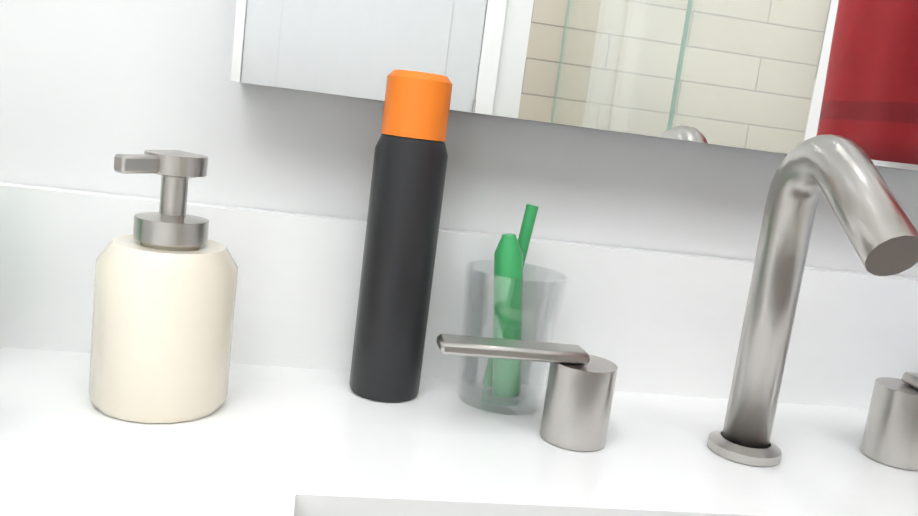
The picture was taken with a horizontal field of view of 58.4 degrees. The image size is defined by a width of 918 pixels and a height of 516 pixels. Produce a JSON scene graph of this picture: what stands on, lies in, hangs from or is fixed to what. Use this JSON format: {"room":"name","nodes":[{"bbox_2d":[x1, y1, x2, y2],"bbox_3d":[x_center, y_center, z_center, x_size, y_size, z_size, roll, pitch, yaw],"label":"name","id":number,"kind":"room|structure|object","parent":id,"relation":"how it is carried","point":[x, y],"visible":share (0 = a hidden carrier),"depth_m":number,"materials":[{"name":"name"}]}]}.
{"room":"bathroom","nodes":[
{"label":"bathroom","id":0,"kind":"room"},
{"bbox_2d":[0,0,917,277],"bbox_3d":[-1.496,-0.462,0.292,4.320,2.550,0.120,6,10,-10],"label":"wall","id":1,"kind":"structure","parent":0,"point":[90,90],"depth_m":0.53,"materials":[{"name":"paint"}]},
{"bbox_2d":[0,182,917,515],"bbox_3d":[-0.363,0.331,0.251,1.954,0.677,0.601,6,10,-10],"label":"bathroom vanity","id":2,"kind":"object","parent":1,"relation":"attached to","point":[294,424],"visible":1,"depth_m":0.50,"materials":[{"name":"white ceramic"}]},
{"bbox_2d":[89,150,237,422],"bbox_3d":[-0.156,0.011,0.441,0.071,0.138,0.072,6,10,-10],"label":"soap dispenser","id":3,"kind":"object","parent":2,"relation":"on","point":[165,284],"visible":1,"depth_m":0.42,"materials":[{"name":"beige ceramic"}]},
{"bbox_2d":[349,69,452,401],"bbox_3d":[-0.035,-0.013,0.500,0.044,0.196,0.044,6,10,-10],"label":"spray can","id":4,"kind":"object","parent":2,"relation":"on","point":[406,196],"visible":1,"depth_m":0.48,"materials":[{"name":"black plastic"}]},
{"bbox_2d":[457,204,567,414],"bbox_3d":[0.034,0.029,0.516,0.063,0.126,0.064,6,10,-10],"label":"glass tumbler","id":5,"kind":"object","parent":2,"relation":"on","point":[502,379],"visible":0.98,"depth_m":0.51,"materials":[{"name":"clear glass"}]},
{"bbox_2d":[436,134,917,470],"bbox_3d":[0.182,0.029,0.437,0.370,0.189,0.123,6,10,-10],"label":"faucet","id":6,"kind":"object","parent":2,"relation":"on","point":[843,175],"visible":1,"depth_m":0.46,"materials":[{"name":"silver metal"}]},
{"bbox_2d":[231,0,917,171],"bbox_3d":[0.249,-0.627,0.455,0.636,1.130,0.048,6,10,-10],"label":"mirror","id":7,"kind":"object","parent":1,"relation":"attached to","point":[781,76],"visible":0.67,"depth_m":0.50,"materials":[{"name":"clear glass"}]}
]}

